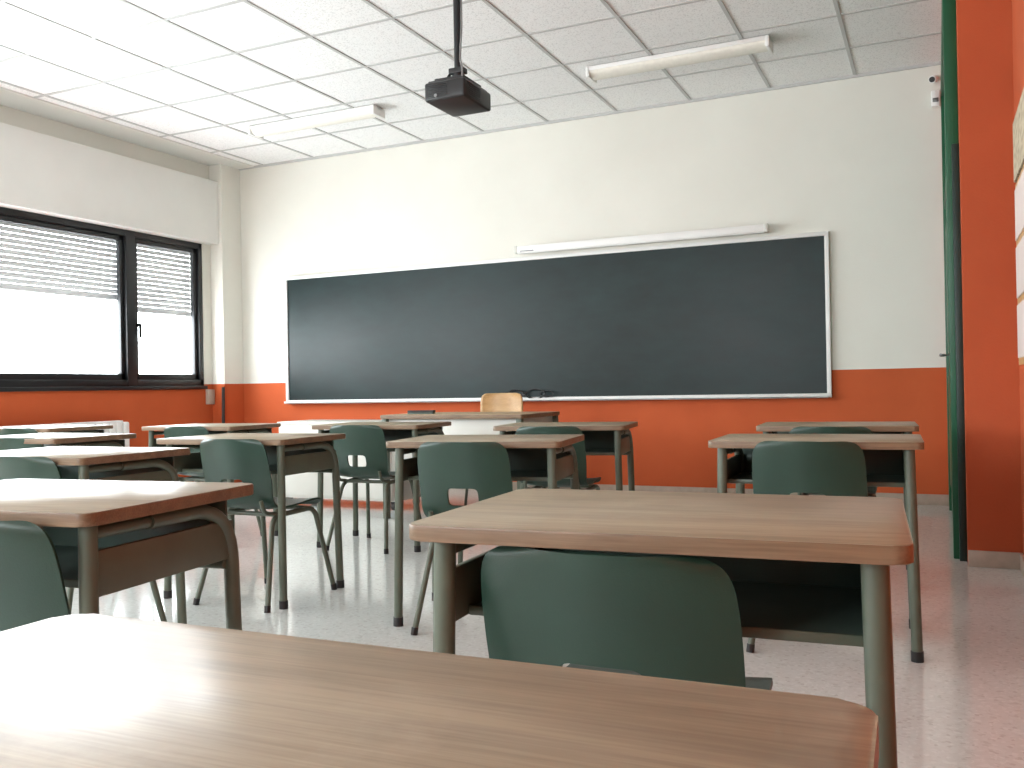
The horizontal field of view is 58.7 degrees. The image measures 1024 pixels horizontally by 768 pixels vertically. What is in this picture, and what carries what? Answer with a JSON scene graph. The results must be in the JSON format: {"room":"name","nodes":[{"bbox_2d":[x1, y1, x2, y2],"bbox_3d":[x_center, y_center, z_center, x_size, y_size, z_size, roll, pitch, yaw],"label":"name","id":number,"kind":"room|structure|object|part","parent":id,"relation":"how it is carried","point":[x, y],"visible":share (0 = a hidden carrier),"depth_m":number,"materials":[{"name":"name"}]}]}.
{"room":"classroom","nodes":[
{"label":"classroom","id":0,"kind":"room"},
{"bbox_2d":[0,105,212,476],"bbox_3d":[-5.082,-0.589,5.228,0.250,3.250,9.580,-1,0,25],"label":"wall","id":1,"kind":"structure","parent":0,"point":[140,408],"depth_m":8.28,"materials":[{"name":"paint"}]},
{"bbox_2d":[0,221,190,316],"bbox_3d":[-3.817,-1.024,7.979,0.021,0.700,2.660,-1,0,25],"label":"roller shutter","id":2,"kind":"object","parent":1,"relation":"attached to","point":[97,284],"visible":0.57,"depth_m":8.03,"materials":[{"name":"white plastic"}]},
{"bbox_2d":[0,207,203,386],"bbox_3d":[-3.725,-0.691,7.938,0.120,1.430,2.740,-1,0,25],"label":"frame","id":3,"kind":"object","parent":1,"relation":"attached to","point":[128,374],"visible":0.98,"depth_m":8.31,"materials":[{"name":"black metal"}]},
{"bbox_2d":[0,386,207,391],"bbox_3d":[-3.666,0.041,7.914,0.030,0.035,2.780,-1,0,25],"label":"sill","id":4,"kind":"structure","parent":1,"relation":"attached to","point":[2,389],"depth_m":7.96,"materials":[{"name":"black metal"}]},
{"bbox_2d":[0,122,218,244],"bbox_3d":[-4.994,-1.710,5.028,0.120,0.632,9.300,-1,0,25],"label":"box","id":5,"kind":"object","parent":1,"relation":"attached to","point":[40,173],"visible":1,"depth_m":7.93,"materials":[{"name":"beige paint"}]},
{"bbox_2d":[0,87,253,168],"bbox_3d":[-4.835,-2.214,5.106,0.360,0.014,9.580,-1,0,25],"label":"trim","id":6,"kind":"structure","parent":1,"relation":"attached to","point":[9,98],"depth_m":7.91,"materials":[{"name":"beige paint"}]},
{"bbox_2d":[206,389,214,403],"bbox_3d":[-3.053,0.130,9.201,0.040,0.150,0.090,-1,0,25],"label":"junction box","id":7,"kind":"object","parent":1,"relation":"attached to","point":[210,393],"visible":1,"depth_m":9.18,"materials":[{"name":"white plastic"}]},
{"bbox_2d":[209,164,243,482],"bbox_3d":[-2.929,-0.612,9.355,0.160,3.250,0.280,-1,0,25],"label":"wall pillar","id":8,"kind":"structure","parent":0,"point":[225,256],"depth_m":9.26,"materials":[{"name":"paint"}]},
{"bbox_2d":[0,0,941,165],"bbox_3d":[-1.747,-2.331,3.663,7.780,0.100,9.980,-1,0,25],"label":"ceiling","id":9,"kind":"structure","parent":0,"point":[240,26],"depth_m":6.33,"materials":[{"name":"tile"}]},
{"bbox_2d":[248,104,384,138],"bbox_3d":[-1.676,-2.226,7.736,1.300,0.083,0.180,-1,0,25],"label":"lamp","id":10,"kind":"object","parent":9,"relation":"attached to","point":[369,111],"depth_m":7.66,"materials":[{"name":"white plastic"}]},
{"bbox_2d":[425,0,490,116],"bbox_3d":[-0.301,-1.927,5.108,0.254,0.750,0.362,-1,0,25],"label":"ceiling projector","id":11,"kind":"object","parent":9,"relation":"hanging from","point":[456,95],"depth_m":5.04,"materials":[{"name":"black plastic"}]},
{"bbox_2d":[0,0,940,169],"bbox_3d":[-1.809,-2.272,3.692,7.042,0.024,9.580,-1,0,25],"label":"grid","id":12,"kind":"object","parent":9,"relation":"attached to","point":[838,15],"visible":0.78,"depth_m":6.63,"materials":[{"name":"grey metal"}]},
{"bbox_2d":[586,35,772,83],"bbox_3d":[1.160,-2.283,6.412,1.300,0.083,0.180,-1,0,25],"label":"lamp","id":13,"kind":"object","parent":9,"relation":"attached to","point":[760,44],"depth_m":6.34,"materials":[{"name":"white plastic"}]},
{"bbox_2d":[65,482,1023,767],"bbox_3d":[-1.686,1.018,3.650,7.780,0.100,9.980,-1,0,25],"label":"floor","id":14,"kind":"structure","parent":0,"point":[963,706],"depth_m":3.59,"materials":[{"name":"tile"}]},
{"bbox_2d":[0,428,37,434],"bbox_3d":[-3.017,0.639,5.921,0.421,0.729,0.505,-1,0,25],"label":"chair","id":15,"kind":"object","parent":14,"relation":"on","point":[4,431],"visible":0.15,"depth_m":5.68,"materials":[{"name":"green plastic"}]},
{"bbox_2d":[0,437,42,449],"bbox_3d":[-2.311,0.621,4.598,0.421,0.729,0.505,-1,0,25],"label":"chair","id":16,"kind":"object","parent":14,"relation":"on","point":[7,443],"visible":0.12,"depth_m":4.36,"materials":[{"name":"green plastic"}]},
{"bbox_2d":[0,520,70,631],"bbox_3d":[-0.888,0.591,1.804,0.421,0.715,0.505,-1,0,18],"label":"chair","id":17,"kind":"object","parent":14,"relation":"on","point":[32,586],"visible":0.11,"depth_m":1.56,"materials":[{"name":"green plastic"}]},
{"bbox_2d":[0,425,112,446],"bbox_3d":[-3.081,0.643,6.021,0.700,0.721,0.500,-1,0,25],"label":"student desk","id":18,"kind":"object","parent":14,"relation":"on","point":[39,428],"visible":0.28,"depth_m":5.93,"materials":[{"name":"brown wood"}]},
{"bbox_2d":[42,430,103,446],"bbox_3d":[-3.084,0.377,6.027,0.624,0.130,0.410,-1,0,25],"label":"tray","id":19,"kind":"object","parent":18,"relation":"on","point":[83,431],"depth_m":5.99,"materials":[{"name":"grey metal"}]},
{"bbox_2d":[0,420,129,446],"bbox_3d":[-3.977,0.675,6.997,0.090,0.695,2.510,-1,0,25],"label":"radiator","id":20,"kind":"object","parent":14,"relation":"on","point":[119,426],"visible":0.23,"depth_m":7.94,"materials":[{"name":"white metal"}]},
{"bbox_2d":[0,433,136,465],"bbox_3d":[-2.350,0.624,4.632,0.700,0.721,0.500,-1,0,25],"label":"student desk","id":21,"kind":"object","parent":14,"relation":"on","point":[48,439],"visible":0.32,"depth_m":4.54,"materials":[{"name":"brown wood"}]},
{"bbox_2d":[44,440,124,446],"bbox_3d":[-2.353,0.358,4.637,0.624,0.130,0.410,-1,0,25],"label":"tray","id":22,"kind":"object","parent":21,"relation":"on","point":[107,443],"depth_m":4.57,"materials":[{"name":"brown wood"}]},
{"bbox_2d":[0,456,166,621],"bbox_3d":[-1.545,0.602,3.214,0.421,0.729,0.505,-1,0,25],"label":"chair","id":23,"kind":"object","parent":14,"relation":"on","point":[11,467],"visible":0.21,"depth_m":2.98,"materials":[{"name":"green plastic"}]},
{"bbox_3d":[-1.539,0.724,3.220,0.413,0.446,0.478,-1,0,25],"label":"steel frame","id":24,"kind":"part","parent":23,"relation":"part of","materials":[{"name":"grey metal"}]},
{"bbox_2d":[0,446,189,623],"bbox_3d":[-1.600,0.605,3.296,0.700,0.721,0.500,-1,0,24],"label":"student desk","id":25,"kind":"object","parent":14,"relation":"on","point":[73,462],"visible":0.44,"depth_m":3.27,"materials":[{"name":"brown wood"}]},
{"bbox_2d":[58,456,177,480],"bbox_3d":[-1.603,0.339,3.302,0.624,0.130,0.410,-1,0,24],"label":"tray","id":26,"kind":"object","parent":25,"relation":"on","point":[163,468],"depth_m":3.27,"materials":[{"name":"brown wood"}]},
{"bbox_2d":[0,479,253,629],"bbox_3d":[-0.970,0.588,1.898,0.700,0.721,0.500,-1,0,19],"label":"student desk","id":27,"kind":"object","parent":14,"relation":"on","point":[107,537],"visible":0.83,"depth_m":1.81,"materials":[{"name":"brown wood"}]},
{"bbox_2d":[39,500,232,596],"bbox_3d":[-0.973,0.322,1.904,0.624,0.130,0.410,-1,0,19],"label":"tray","id":28,"kind":"object","parent":27,"relation":"on","point":[121,555],"depth_m":1.81,"materials":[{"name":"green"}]},
{"bbox_2d":[142,423,280,535],"bbox_3d":[-1.892,0.620,5.761,0.700,0.721,0.500,-1,0,22],"label":"student desk","id":29,"kind":"object","parent":14,"relation":"on","point":[213,428],"visible":0.27,"depth_m":5.71,"materials":[{"name":"brown wood"}]},
{"bbox_2d":[154,428,271,446],"bbox_3d":[-1.895,0.354,5.767,0.624,0.130,0.410,-1,0,22],"label":"tray","id":30,"kind":"object","parent":29,"relation":"on","point":[263,430],"depth_m":5.74,"materials":[{"name":"brown wood"}]},
{"bbox_2d":[164,426,261,535],"bbox_3d":[-1.884,0.618,5.701,0.421,0.729,0.505,-1,0,25],"label":"chair","id":31,"kind":"object","parent":14,"relation":"on","point":[169,431],"visible":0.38,"depth_m":5.52,"materials":[{"name":"green plastic"}]},
{"bbox_3d":[-1.879,0.740,5.707,0.413,0.446,0.478,-1,0,25],"label":"steel frame","id":32,"kind":"part","parent":31,"relation":"part of","materials":[{"name":"grey metal"}]},
{"bbox_2d":[222,387,226,481],"bbox_3d":[-2.900,0.522,9.132,0.120,0.981,0.070,-1,0,25],"label":"stick","id":33,"kind":"object","parent":14,"relation":"on","point":[223,388],"visible":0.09,"depth_m":9.13,"materials":[{"name":"black plastic"}]},
{"bbox_2d":[156,433,345,609],"bbox_3d":[-1.188,0.601,4.192,0.700,0.721,0.500,-1,0,23],"label":"student desk","id":34,"kind":"object","parent":14,"relation":"on","point":[287,453],"visible":0.71,"depth_m":4.12,"materials":[{"name":"brown wood"}]},
{"bbox_2d":[174,440,335,475],"bbox_3d":[-1.190,0.335,4.198,0.624,0.130,0.410,-1,0,23],"label":"tray","id":35,"kind":"object","parent":34,"relation":"on","point":[314,457],"depth_m":4.16,"materials":[{"name":"brown wood"}]},
{"bbox_2d":[193,439,336,612],"bbox_3d":[-1.112,0.597,4.093,0.421,0.729,0.505,-1,0,25],"label":"chair","id":36,"kind":"object","parent":14,"relation":"on","point":[245,460],"visible":0.8,"depth_m":3.90,"materials":[{"name":"green plastic"}]},
{"bbox_3d":[-1.107,0.720,4.100,0.413,0.446,0.478,-1,0,25],"label":"steel frame","id":37,"kind":"part","parent":36,"relation":"part of","materials":[{"name":"grey metal"}]},
{"bbox_2d":[277,420,420,509],"bbox_3d":[-1.295,0.635,7.317,1.140,0.680,0.460,-1,0,25],"label":"base cabinet","id":38,"kind":"object","parent":14,"relation":"on","point":[302,485],"visible":0.21,"depth_m":7.21,"materials":[{"name":"white laminate"}]},
{"bbox_2d":[326,425,421,553],"bbox_3d":[-0.811,0.597,5.399,0.421,0.729,0.505,-1,0,22],"label":"chair","id":39,"kind":"object","parent":14,"relation":"on","point":[368,441],"visible":0.84,"depth_m":5.20,"materials":[{"name":"green plastic"}]},
{"bbox_3d":[-0.806,0.719,5.405,0.413,0.446,0.478,-1,0,22],"label":"steel frame","id":40,"kind":"part","parent":39,"relation":"part of","materials":[{"name":"grey metal"}]},
{"bbox_2d":[311,421,450,551],"bbox_3d":[-0.771,0.598,5.477,0.700,0.721,0.500,-1,0,19],"label":"student desk","id":41,"kind":"object","parent":14,"relation":"on","point":[392,431],"visible":0.5,"depth_m":5.37,"materials":[{"name":"brown wood"}]},
{"bbox_2d":[382,427,441,451],"bbox_3d":[-0.775,0.333,5.483,0.624,0.130,0.410,-1,0,19],"label":"tray","id":42,"kind":"object","parent":41,"relation":"on","point":[390,434],"depth_m":5.64,"materials":[{"name":"brown wood"}]},
{"bbox_2d":[0,614,878,767],"bbox_3d":[-0.183,0.568,0.481,0.700,0.721,0.500,-1,0,24],"label":"student desk","id":43,"kind":"object","parent":14,"relation":"on","point":[77,690],"visible":1,"depth_m":0.57,"materials":[{"name":"brown wood"}]},
{"bbox_2d":[411,442,511,635],"bbox_3d":[-0.117,0.577,3.574,0.421,0.729,0.505,-1,0,18],"label":"chair","id":44,"kind":"object","parent":14,"relation":"on","point":[484,467],"visible":0.47,"depth_m":3.36,"materials":[{"name":"green plastic"}]},
{"bbox_3d":[-0.112,0.699,3.580,0.413,0.446,0.478,-1,0,18],"label":"steel frame","id":45,"kind":"part","parent":44,"relation":"part of","materials":[{"name":"grey metal"}]},
{"bbox_2d":[380,411,559,518],"bbox_3d":[-0.291,0.583,6.584,1.120,0.742,0.680,-1,0,25],"label":"desk","id":46,"kind":"object","parent":14,"relation":"on","point":[462,423],"visible":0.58,"depth_m":6.34,"materials":[{"name":"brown wood"}]},
{"bbox_2d":[407,410,435,413],"bbox_3d":[-0.663,0.206,6.656,0.200,0.026,0.060,-1,0,14],"label":"eraser","id":47,"kind":"object","parent":46,"relation":"on","point":[409,411],"visible":0.97,"depth_m":6.63,"materials":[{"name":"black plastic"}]},
{"bbox_2d":[386,434,583,626],"bbox_3d":[-0.088,0.579,3.681,0.700,0.721,0.500,-1,0,15],"label":"student desk","id":48,"kind":"object","parent":14,"relation":"on","point":[552,458],"visible":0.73,"depth_m":3.56,"materials":[{"name":"brown wood"}]},
{"bbox_2d":[404,444,573,480],"bbox_3d":[-0.091,0.313,3.687,0.624,0.130,0.410,-1,0,15],"label":"tray","id":49,"kind":"object","parent":48,"relation":"on","point":[526,464],"depth_m":3.70,"materials":[{"name":"brown wood"}]},
{"bbox_2d":[464,393,522,505],"bbox_3d":[-0.124,0.514,7.162,0.422,0.883,0.451,-1,0,17],"label":"chair","id":50,"kind":"object","parent":14,"relation":"on","point":[490,402],"visible":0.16,"depth_m":7.34,"materials":[{"name":"brown wood"}]},
{"bbox_3d":[-0.123,0.594,7.162,0.422,0.723,0.451,-1,0,17],"label":"steel frame","id":51,"kind":"part","parent":50,"relation":"part of","materials":[{"name":"grey metal"}]},
{"bbox_3d":[-0.079,0.225,7.329,0.361,0.306,0.067,-1,0,17],"label":"backrest","id":52,"kind":"part","parent":50,"relation":"part of","materials":[{"name":"brown wood"}]},
{"bbox_2d":[516,426,600,489],"bbox_3d":[0.262,0.575,4.765,0.421,0.729,0.505,-1,0,20],"label":"chair","id":53,"kind":"object","parent":14,"relation":"on","point":[584,482],"visible":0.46,"depth_m":4.55,"materials":[{"name":"green plastic"}]},
{"bbox_3d":[0.267,0.697,4.772,0.413,0.446,0.478,-1,0,20],"label":"steel frame","id":54,"kind":"part","parent":53,"relation":"part of","materials":[{"name":"grey metal"}]},
{"bbox_2d":[493,422,637,490],"bbox_3d":[0.305,0.576,4.918,0.700,0.721,0.500,-1,0,16],"label":"student desk","id":55,"kind":"object","parent":14,"relation":"on","point":[600,438],"visible":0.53,"depth_m":4.90,"materials":[{"name":"brown wood"}]},
{"bbox_2d":[582,430,630,454],"bbox_3d":[0.302,0.311,4.923,0.624,0.130,0.410,-1,0,16],"label":"tray","id":56,"kind":"object","parent":55,"relation":"on","point":[600,442],"depth_m":5.04,"materials":[{"name":"brown wood"}]},
{"bbox_2d":[481,546,772,689],"bbox_3d":[0.217,0.580,1.481,0.446,0.694,0.505,-1,0,25],"label":"chair","id":57,"kind":"object","parent":14,"relation":"on","point":[678,618],"visible":0.46,"depth_m":1.26,"materials":[{"name":"green plastic"}]},
{"bbox_2d":[409,488,913,767],"bbox_3d":[0.261,0.564,1.463,0.700,0.721,0.500,-1,0,22],"label":"student desk","id":58,"kind":"object","parent":14,"relation":"on","point":[800,568],"visible":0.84,"depth_m":1.35,"materials":[{"name":"brown wood"}]},
{"bbox_2d":[456,546,862,646],"bbox_3d":[0.258,0.298,1.468,0.624,0.130,0.410,-1,0,22],"label":"tray","id":59,"kind":"object","parent":58,"relation":"on","point":[785,600],"depth_m":1.47,"materials":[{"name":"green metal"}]},
{"bbox_2d":[746,441,866,652],"bbox_3d":[1.085,0.554,3.244,0.421,0.729,0.505,-1,0,25],"label":"chair","id":60,"kind":"object","parent":14,"relation":"on","point":[778,467],"visible":0.41,"depth_m":3.03,"materials":[{"name":"green plastic"}]},
{"bbox_3d":[1.090,0.676,3.251,0.413,0.446,0.478,-1,0,25],"label":"steel frame","id":61,"kind":"part","parent":60,"relation":"part of","materials":[{"name":"grey metal"}]},
{"bbox_2d":[708,434,923,662],"bbox_3d":[1.114,0.555,3.305,0.700,0.721,0.500,-1,0,23],"label":"student desk","id":62,"kind":"object","parent":14,"relation":"on","point":[889,458],"visible":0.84,"depth_m":3.21,"materials":[{"name":"brown wood"}]},
{"bbox_2d":[727,448,904,486],"bbox_3d":[1.111,0.290,3.311,0.624,0.130,0.410,-1,0,23],"label":"tray","id":63,"kind":"object","parent":62,"relation":"on","point":[884,468],"depth_m":3.40,"materials":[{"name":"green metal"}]},
{"bbox_2d":[789,426,876,496],"bbox_3d":[1.502,0.550,4.208,0.421,0.729,0.505,-1,0,25],"label":"chair","id":64,"kind":"object","parent":14,"relation":"on","point":[871,491],"visible":0.2,"depth_m":4.00,"materials":[{"name":"green plastic"}]},
{"bbox_3d":[1.507,0.672,4.215,0.413,0.446,0.478,-1,0,25],"label":"steel frame","id":65,"kind":"part","parent":64,"relation":"part of","materials":[{"name":"grey metal"}]},
{"bbox_2d":[756,421,918,569],"bbox_3d":[1.561,0.551,4.351,0.700,0.721,0.500,-1,0,22],"label":"student desk","id":66,"kind":"object","parent":14,"relation":"on","point":[898,427],"visible":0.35,"depth_m":4.23,"materials":[{"name":"brown wood"}]},
{"bbox_2d":[777,432,901,433],"bbox_3d":[1.558,0.285,4.357,0.624,0.130,0.410,-1,0,22],"label":"tray","id":67,"kind":"object","parent":66,"relation":"on","point":[777,432],"depth_m":4.47,"materials":[{"name":"brown wood"}]},
{"bbox_2d":[945,210,952,514],"bbox_3d":[2.700,-0.570,5.579,0.047,2.910,1.800,-1,0,25],"label":"door","id":68,"kind":"structure","parent":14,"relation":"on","point":[946,210],"depth_m":5.90,"materials":[{"name":"green paint"}]},
{"bbox_2d":[240,65,948,494],"bbox_3d":[0.352,-0.677,8.088,7.780,3.250,0.200,-1,0,25],"label":"wall","id":69,"kind":"structure","parent":0,"point":[858,160],"depth_m":7.50,"materials":[{"name":"paint"}]},
{"bbox_2d":[284,231,831,403],"bbox_3d":[0.070,-0.486,8.054,5.210,1.275,0.099,-1,0,25],"label":"chalkboard","id":70,"kind":"object","parent":69,"relation":"attached to","point":[742,318],"depth_m":7.84,"materials":[{"name":"stone"}]},
{"bbox_3d":[0.157,0.088,7.997,0.453,0.090,0.031,-1,0,25],"label":"cable coil","id":71,"kind":"part","parent":70,"relation":"part of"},
{"bbox_2d":[271,476,948,505],"bbox_3d":[0.238,0.910,8.030,6.645,0.080,0.015,-1,0,25],"label":"baseboard","id":72,"kind":"structure","parent":69,"relation":"attached to","point":[922,499],"depth_m":7.37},
{"bbox_2d":[514,223,768,253],"bbox_3d":[1.028,-1.197,7.585,2.174,0.070,0.133,-1,0,25],"label":"lamp","id":73,"kind":"object","parent":69,"relation":"attached to","point":[760,228],"depth_m":7.49,"materials":[{"name":"white plastic"}]},
{"bbox_2d":[928,75,938,82],"bbox_3d":[3.078,-2.220,6.630,0.057,0.074,0.131,-1,0,39],"label":"security camera","id":74,"kind":"object","parent":69,"relation":"attached to","point":[932,79],"visible":1,"depth_m":6.59,"materials":[{"name":"white plastic"}]},
{"bbox_2d":[931,90,939,107],"bbox_3d":[3.100,-2.088,6.658,0.060,0.120,0.053,-1,0,25],"label":"sensor","id":75,"kind":"object","parent":69,"relation":"attached to","point":[935,94],"visible":1,"depth_m":6.64,"materials":[{"name":"white plastic"}]},
{"bbox_2d":[956,0,1023,556],"bbox_3d":[1.502,-0.721,2.154,0.675,3.250,9.580,-1,0,25],"label":"wall","id":76,"kind":"structure","parent":0,"point":[990,33],"depth_m":4.45,"materials":[{"name":"orange paint"}]},
{"bbox_2d":[941,0,959,558],"bbox_3d":[2.697,-0.615,5.580,0.062,3.020,2.000,-1,0,25],"label":"frame","id":77,"kind":"object","parent":76,"relation":"attached to","point":[949,81],"visible":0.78,"depth_m":4.68,"materials":[{"name":"green paint"}]},
{"bbox_2d":[951,143,967,561],"bbox_3d":[2.282,-0.161,4.640,0.035,2.120,0.060,-1,0,25],"label":"stile","id":78,"kind":"object","parent":76,"relation":"attached to","point":[954,147],"visible":0.98,"depth_m":4.61,"materials":[{"name":"green paint"}]},
{"bbox_2d":[968,550,1023,576],"bbox_3d":[0.833,0.872,1.171,0.237,0.080,7.220,-1,0,25],"label":"baseboard","id":79,"kind":"structure","parent":76,"relation":"attached to","point":[987,559],"depth_m":4.43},
{"bbox_2d":[1013,88,1023,182],"bbox_3d":[1.973,-1.010,3.461,0.040,0.260,1.150,-1,0,25],"label":"poster","id":80,"kind":"object","parent":76,"relation":"attached to","point":[1018,123],"visible":0.77,"depth_m":3.72,"materials":[{"name":"paper"}]},
{"bbox_2d":[1015,165,1023,364],"bbox_3d":[1.983,-0.475,3.459,0.040,0.790,1.150,-1,0,25],"label":"notice board","id":81,"kind":"object","parent":76,"relation":"attached to","point":[1019,187],"visible":1,"depth_m":3.78,"materials":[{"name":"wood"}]}
]}

